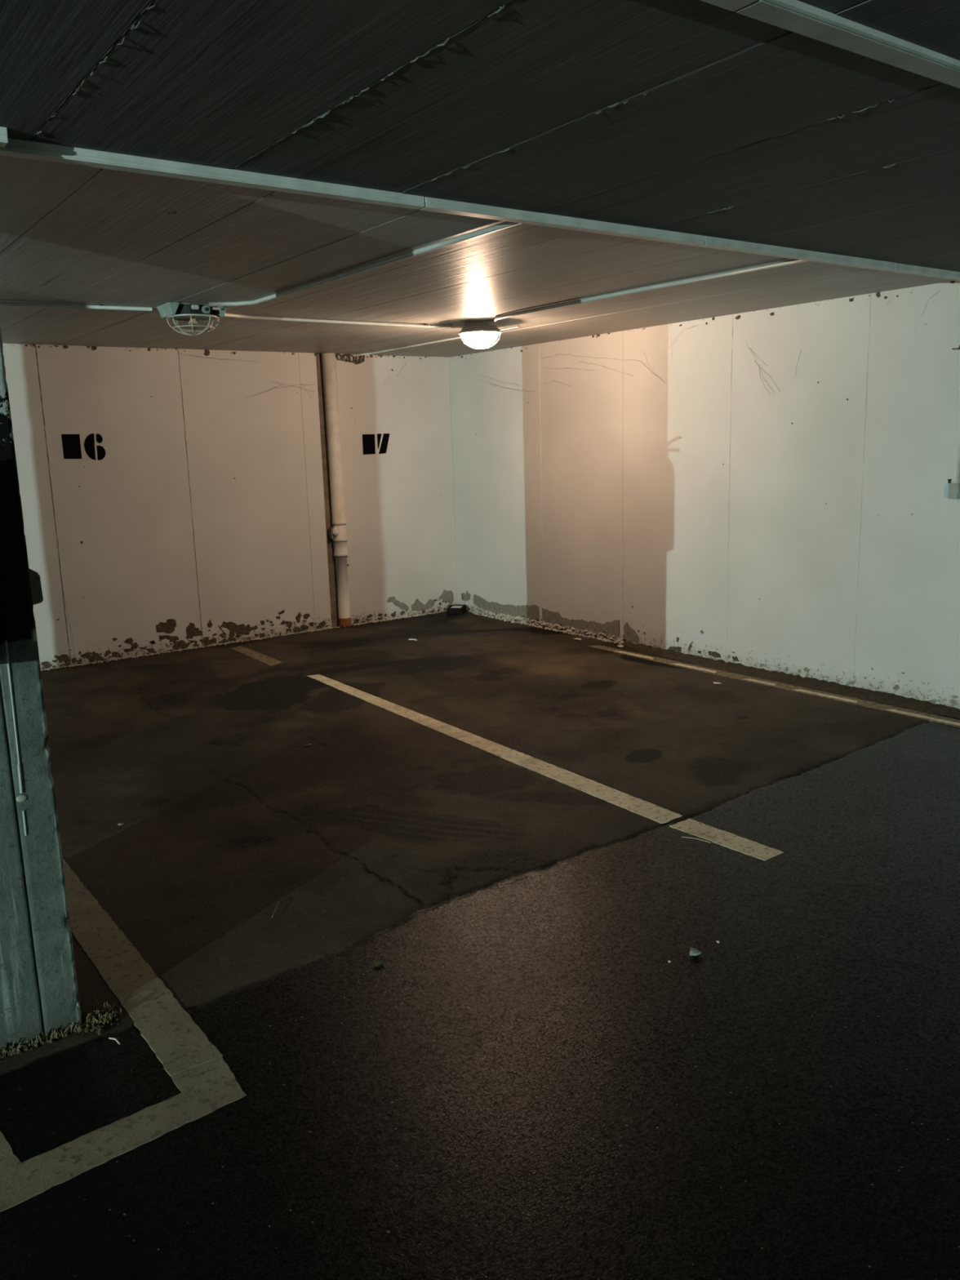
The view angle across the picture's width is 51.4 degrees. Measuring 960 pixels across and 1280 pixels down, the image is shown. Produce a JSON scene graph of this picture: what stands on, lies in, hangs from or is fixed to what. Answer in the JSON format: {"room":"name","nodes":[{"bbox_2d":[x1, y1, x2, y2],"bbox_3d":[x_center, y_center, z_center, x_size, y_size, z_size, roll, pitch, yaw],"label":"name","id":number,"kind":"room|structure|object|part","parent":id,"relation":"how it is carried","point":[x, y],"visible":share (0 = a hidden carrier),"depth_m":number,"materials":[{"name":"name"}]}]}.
{"room":"parking garage","nodes":[
{"label":"parking garage","id":0,"kind":"room"},
{"bbox_2d":[2,343,457,669],"bbox_3d":[-6.286,-0.568,5.499,15.100,2.650,0.352,-10,14,-35],"label":"wall","id":1,"kind":"structure","parent":0,"point":[166,507],"depth_m":8.25,"materials":[{"name":"paint"}]},
{"bbox_3d":[-3.678,-0.920,7.255,1.060,2.490,0.131,-10,14,-35],"label":"panel","id":2,"kind":"part","parent":1,"relation":"part of","materials":[{"name":"white paint"}]},
{"bbox_3d":[-2.820,-1.065,7.863,1.057,2.490,0.131,-10,14,-35],"label":"panel","id":3,"kind":"part","parent":1,"relation":"part of","materials":[{"name":"white paint"}]},
{"bbox_3d":[-1.970,-1.209,8.468,1.043,2.490,0.130,-10,14,-35],"label":"panel","id":4,"kind":"part","parent":1,"relation":"part of","materials":[{"name":"white paint"}]},
{"bbox_2d":[179,352,315,398],"bbox_3d":[-1.896,-2.174,8.260,1.175,0.363,0.014,-10,14,-35],"label":"cobweb","id":5,"kind":"object","parent":1,"relation":"attached to","point":[180,353],"visible":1,"depth_m":8.35},
{"bbox_3d":[-1.482,-1.292,8.814,0.163,2.490,0.131,-10,14,-35],"label":"panel","id":6,"kind":"part","parent":1,"relation":"part of","materials":[{"name":"white paint"}]},
{"bbox_2d":[320,353,351,626],"bbox_3d":[-1.284,-1.308,8.889,0.166,2.401,0.136,-10,14,-35],"label":"drain pipe","id":7,"kind":"object","parent":1,"relation":"attached to","point":[338,532],"visible":1,"depth_m":8.84,"materials":[{"name":"paint"}]},
{"bbox_3d":[-0.780,-1.411,9.313,1.200,2.490,0.130,-10,14,-35],"label":"panel","id":8,"kind":"part","parent":1,"relation":"part of","materials":[{"name":"white paint"}]},
{"bbox_2d":[0,611,959,1279],"bbox_3d":[-2.299,1.672,0.420,15.100,0.099,13.500,-10,14,-35],"label":"floor","id":9,"kind":"structure","parent":0,"point":[526,1085],"depth_m":3.08,"materials":[{"name":"asphalt"}]},
{"bbox_2d":[0,324,81,1054],"bbox_3d":[-1.576,-0.114,2.912,0.316,2.406,0.946,-10,14,-35],"label":"pillar","id":10,"kind":"structure","parent":9,"relation":"on","point":[39,991],"depth_m":2.69,"materials":[{"name":"paint"}]},
{"bbox_2d":[29,568,43,604],"bbox_3d":[-1.300,-0.160,2.829,0.079,0.130,0.130,-10,14,-35],"label":"junction box","id":11,"kind":"object","parent":10,"relation":"attached to","point":[36,587],"visible":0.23,"depth_m":2.79,"materials":[{"name":"grey plastic"}]},
{"bbox_2d":[0,997,121,1057],"bbox_3d":[-1.196,1.094,2.849,0.290,0.031,0.444,0,11,10],"label":"straw","id":12,"kind":"object","parent":9,"relation":"on","point":[84,1012],"visible":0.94,"depth_m":2.83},
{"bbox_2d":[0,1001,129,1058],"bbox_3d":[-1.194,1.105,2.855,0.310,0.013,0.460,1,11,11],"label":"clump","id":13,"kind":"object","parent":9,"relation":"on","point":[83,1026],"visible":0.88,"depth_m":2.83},
{"bbox_2d":[108,1037,119,1044],"bbox_3d":[-1.015,1.112,2.774,0.049,0.007,0.009,7,14,36],"label":"stalk","id":14,"kind":"object","parent":9,"relation":"on","point":[117,1041],"visible":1,"depth_m":2.77,"materials":[{"name":"white paint"}]},
{"bbox_2d":[40,611,439,671],"bbox_3d":[-2.106,0.018,8.458,4.669,0.018,0.088,-10,14,-35],"label":"crumbs","id":15,"kind":"object","parent":9,"relation":"on","point":[375,621],"visible":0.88,"depth_m":8.41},
{"bbox_2d":[373,959,385,964],"bbox_3d":[-0.320,1.016,3.154,0.042,0.010,0.024,-10,14,-35],"label":"scrap","id":16,"kind":"object","parent":9,"relation":"on","point":[380,961],"visible":1,"depth_m":3.15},
{"bbox_2d":[446,604,466,614],"bbox_3d":[-0.227,-0.293,9.630,0.150,0.062,0.200,1,11,12],"label":"box","id":17,"kind":"object","parent":9,"relation":"on","point":[452,609],"visible":1,"depth_m":9.54,"materials":[{"name":"black plastic"}]},
{"bbox_2d":[472,612,621,644],"bbox_3d":[0.524,-0.122,8.780,0.090,0.019,2.593,-10,14,-35],"label":"crumbs","id":18,"kind":"object","parent":9,"relation":"on","point":[491,616],"visible":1,"depth_m":8.71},
{"bbox_2d":[474,608,624,643],"bbox_3d":[0.459,-0.165,8.894,0.056,0.061,2.362,-10,14,-35],"label":"crumbs","id":19,"kind":"object","parent":9,"relation":"on","point":[620,638],"visible":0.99,"depth_m":8.65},
{"bbox_2d":[689,946,702,955],"bbox_3d":[0.684,0.987,3.159,0.038,0.019,0.045,2,12,16],"label":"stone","id":20,"kind":"object","parent":9,"relation":"on","point":[695,952],"visible":1,"depth_m":3.15,"materials":[{"name":"grey stone"}]},
{"bbox_2d":[618,640,959,719],"bbox_3d":[2.594,0.385,5.888,0.172,0.032,5.200,-10,14,-35],"label":"dirt strip","id":21,"kind":"object","parent":9,"relation":"on","point":[913,704],"visible":1,"depth_m":6.49,"materials":[{"name":"brown soil"}]},
{"bbox_2d":[0,0,959,357],"bbox_3d":[-2.332,-0.873,-0.097,15.150,0.308,13.830,-10,14,-35],"label":"ceiling","id":22,"kind":"structure","parent":0,"point":[692,117],"depth_m":2.87,"materials":[{"name":"concrete"}]},
{"bbox_2d":[0,126,8,147],"bbox_3d":[-1.203,-1.245,2.461,0.063,0.038,0.052,-10,14,-35],"label":"cable trunking","id":23,"kind":"object","parent":22,"relation":"attached to","point":[4,140],"visible":1,"depth_m":2.46,"materials":[{"name":"plastic"}]},
{"bbox_3d":[-1.202,-1.234,2.463,0.063,0.014,0.052,-10,14,-35],"label":"trunking lid","id":24,"kind":"part","parent":23,"relation":"part of","materials":[{"name":"plastic"}]},
{"bbox_3d":[-2.742,-1.679,4.638,0.538,0.060,5.185,-10,14,-35],"label":"panel","id":25,"kind":"part","parent":22,"relation":"part of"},
{"bbox_3d":[1.013,-0.703,-0.848,0.561,0.061,8.245,-10,14,-35],"label":"panel","id":26,"kind":"part","parent":22,"relation":"part of","materials":[{"name":"concrete"}]},
{"bbox_2d":[0,301,151,311],"bbox_3d":[-3.107,-1.647,4.743,3.062,0.022,0.093,-9,13,-34],"label":"conduit","id":27,"kind":"object","parent":22,"relation":"attached to","point":[6,304],"visible":1,"depth_m":5.37,"materials":[{"name":"grey"}]},
{"bbox_3d":[-2.310,-1.752,4.945,0.528,0.059,5.185,-10,14,-35],"label":"panel","id":28,"kind":"part","parent":22,"relation":"part of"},
{"bbox_2d":[155,302,227,335],"bbox_3d":[-1.607,-1.788,5.588,0.330,0.159,0.286,-10,14,-35],"label":"ceiling lamp","id":29,"kind":"object","parent":22,"relation":"attached to","point":[187,317],"visible":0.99,"depth_m":5.50,"materials":[{"name":"black metal"}]},
{"bbox_3d":[-1.606,-1.765,5.593,0.232,0.078,0.232,-10,14,-35],"label":"lamp glass","id":30,"kind":"part","parent":29,"relation":"part of","materials":[{"name":"white"}]},
{"bbox_3d":[-1.878,-1.825,5.252,0.538,0.060,5.185,-10,14,-35],"label":"panel","id":31,"kind":"part","parent":22,"relation":"part of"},
{"bbox_3d":[1.463,-0.779,-0.528,0.546,0.060,8.245,-10,14,-35],"label":"panel","id":32,"kind":"part","parent":22,"relation":"part of","materials":[{"name":"concrete"}]},
{"bbox_3d":[-1.444,-1.899,5.560,0.533,0.061,5.185,-10,14,-35],"label":"panel","id":33,"kind":"part","parent":22,"relation":"part of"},
{"bbox_2d":[223,312,453,327],"bbox_3d":[-0.898,-2.022,6.314,1.679,0.022,0.124,-9,13,-34],"label":"conduit","id":34,"kind":"object","parent":22,"relation":"attached to","point":[233,315],"visible":0.92,"depth_m":6.35,"materials":[{"name":"grey"}]},
{"bbox_2d":[208,221,520,306],"bbox_3d":[-0.596,-1.684,4.572,0.198,0.022,2.500,-11,15,-40],"label":"conduit","id":35,"kind":"object","parent":22,"relation":"attached to","point":[505,224],"visible":0.91,"depth_m":4.35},
{"bbox_3d":[-1.014,-1.972,5.865,0.528,0.060,5.185,-10,14,-35],"label":"panel","id":36,"kind":"part","parent":22,"relation":"part of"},
{"bbox_2d":[352,326,518,356],"bbox_3d":[-0.421,-2.343,7.876,0.061,0.015,2.281,-10,14,-35],"label":"conduit","id":37,"kind":"object","parent":22,"relation":"attached to","point":[464,336],"visible":0.86,"depth_m":8.01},
{"bbox_3d":[-0.582,-2.045,6.172,0.538,0.060,5.185,-10,14,-35],"label":"panel","id":38,"kind":"part","parent":22,"relation":"part of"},
{"bbox_2d":[0,137,959,280],"bbox_3d":[0.707,-1.592,3.925,4.927,0.034,0.052,-10,14,-35],"label":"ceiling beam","id":39,"kind":"structure","parent":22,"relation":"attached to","point":[28,149],"depth_m":3.22,"materials":[{"name":"plastic"}]},
{"bbox_3d":[-0.738,-1.337,2.900,1.347,0.013,0.052,-10,14,-35],"label":"lid","id":40,"kind":"part","parent":39,"relation":"part of","materials":[{"name":"plastic"}]},
{"bbox_3d":[0.352,-1.522,3.675,1.347,0.013,0.052,-10,14,-35],"label":"lid","id":41,"kind":"part","parent":39,"relation":"part of","materials":[{"name":"plastic"}]},
{"bbox_3d":[1.443,-1.706,4.449,1.347,0.013,0.052,-10,14,-35],"label":"lid","id":42,"kind":"part","parent":39,"relation":"part of","materials":[{"name":"plastic"}]},
{"bbox_3d":[2.343,-1.859,5.088,0.877,0.013,0.052,-10,14,-35],"label":"lid","id":43,"kind":"part","parent":39,"relation":"part of","materials":[{"name":"plastic"}]},
{"bbox_2d":[458,321,502,349],"bbox_3d":[0.002,-2.065,6.785,0.292,0.172,0.292,-10,14,-35],"label":"ceiling lamp","id":44,"kind":"object","parent":22,"relation":"attached to","point":[476,329],"visible":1,"depth_m":6.70,"materials":[{"name":"silver metal"}]},
{"bbox_3d":[-0.150,-2.119,6.479,0.528,0.059,5.185,-10,14,-35],"label":"panel","id":45,"kind":"part","parent":22,"relation":"part of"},
{"bbox_3d":[1.916,-0.857,-0.207,0.566,0.059,8.245,-10,14,-35],"label":"panel","id":46,"kind":"part","parent":22,"relation":"part of","materials":[{"name":"concrete"}]},
{"bbox_3d":[0.276,-2.191,6.782,0.523,0.059,5.185,-10,14,-35],"label":"panel","id":47,"kind":"part","parent":22,"relation":"part of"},
{"bbox_3d":[0.702,-2.262,7.084,0.528,0.060,5.185,-10,14,-35],"label":"panel","id":48,"kind":"part","parent":22,"relation":"part of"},
{"bbox_2d":[493,258,808,323],"bbox_3d":[0.784,-1.920,5.560,0.139,0.022,2.517,-10,14,-35],"label":"conduit","id":49,"kind":"object","parent":22,"relation":"attached to","point":[791,261],"visible":0.9,"depth_m":5.25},
{"bbox_3d":[2.374,-0.933,0.118,0.561,0.061,8.245,-10,14,-35],"label":"panel","id":50,"kind":"part","parent":22,"relation":"part of","materials":[{"name":"concrete"}]},
{"bbox_3d":[1.078,-2.327,7.351,0.398,0.059,5.185,-10,14,-35],"label":"panel","id":51,"kind":"part","parent":22,"relation":"part of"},
{"bbox_3d":[2.828,-1.011,0.441,0.556,0.060,8.245,-10,14,-35],"label":"panel","id":52,"kind":"part","parent":22,"relation":"part of","materials":[{"name":"concrete"}]},
{"bbox_3d":[3.281,-1.088,0.762,0.556,0.060,8.245,-10,14,-35],"label":"panel","id":53,"kind":"part","parent":22,"relation":"part of","materials":[{"name":"concrete"}]},
{"bbox_2d":[700,0,959,88],"bbox_3d":[0.974,-1.258,2.173,6.597,0.026,0.062,-10,14,-35],"label":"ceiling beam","id":54,"kind":"structure","parent":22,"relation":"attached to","point":[797,16],"depth_m":1.99,"materials":[{"name":"plastic"}]},
{"bbox_3d":[-0.055,-1.075,1.444,1.347,0.010,0.062,-10,14,-35],"label":"lid","id":55,"kind":"part","parent":54,"relation":"part of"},
{"bbox_3d":[3.733,-1.164,1.083,0.556,0.060,8.245,-10,14,-35],"label":"panel","id":56,"kind":"part","parent":22,"relation":"part of","materials":[{"name":"concrete"}]},
{"bbox_3d":[4.185,-1.241,1.405,0.556,0.060,8.245,-10,14,-35],"label":"panel","id":57,"kind":"part","parent":22,"relation":"part of","materials":[{"name":"concrete"}]},
{"bbox_3d":[4.637,-1.317,1.726,0.556,0.061,8.245,-10,14,-35],"label":"panel","id":58,"kind":"part","parent":22,"relation":"part of","materials":[{"name":"concrete"}]},
{"bbox_2d":[448,280,959,709],"bbox_3d":[3.660,-0.660,4.501,0.255,2.650,13.630,-10,14,-35],"label":"wall","id":59,"kind":"structure","parent":0,"point":[808,528],"depth_m":6.85,"materials":[{"name":"paint"}]},
{"bbox_3d":[0.109,-1.402,9.137,0.030,2.490,1.460,-10,14,-35],"label":"panel","id":60,"kind":"part","parent":59,"relation":"part of","materials":[{"name":"white paint"}]},
{"bbox_2d":[478,374,533,391],"bbox_3d":[0.221,-2.252,8.734,0.014,0.202,0.864,-10,14,-35],"label":"cobweb","id":61,"kind":"object","parent":59,"relation":"attached to","point":[481,375],"visible":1,"depth_m":8.76},
{"bbox_3d":[0.832,-1.230,8.160,0.030,2.490,0.994,-10,14,-35],"label":"panel","id":62,"kind":"part","parent":59,"relation":"part of","materials":[{"name":"white paint"}]},
{"bbox_2d":[540,323,692,386],"bbox_3d":[1.006,-2.157,7.652,0.014,0.447,1.718,-10,14,-35],"label":"cobweb","id":63,"kind":"object","parent":59,"relation":"attached to","point":[670,323],"visible":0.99,"depth_m":7.72},
{"bbox_3d":[1.433,-1.087,7.347,0.030,2.490,1.046,-10,14,-35],"label":"panel","id":64,"kind":"part","parent":59,"relation":"part of","materials":[{"name":"white paint"}]},
{"bbox_2d":[749,347,800,395],"bbox_3d":[1.896,-1.777,6.489,0.014,0.356,0.440,-10,14,-35],"label":"cobweb","id":65,"kind":"object","parent":59,"relation":"attached to","point":[749,348],"visible":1,"depth_m":6.53},
{"bbox_3d":[2.044,-0.941,6.521,0.030,2.490,1.027,-10,14,-35],"label":"panel","id":66,"kind":"part","parent":59,"relation":"part of","materials":[{"name":"white paint"}]},
{"bbox_3d":[2.650,-0.797,5.702,0.030,2.490,1.029,-10,14,-35],"label":"panel","id":67,"kind":"part","parent":59,"relation":"part of","materials":[{"name":"white paint"}]},
{"bbox_2d":[943,422,959,499],"bbox_3d":[2.648,-1.178,5.540,0.051,0.783,0.090,-10,14,-35],"label":"box","id":68,"kind":"object","parent":59,"relation":"attached to","point":[952,491],"visible":1,"depth_m":5.58,"materials":[{"name":"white plastic"}]},
{"bbox_3d":[2.651,-0.833,5.584,0.012,0.088,0.060,-10,14,-35],"label":"box lid","id":69,"kind":"part","parent":68,"relation":"part of","materials":[{"name":"white plastic"}]}
]}

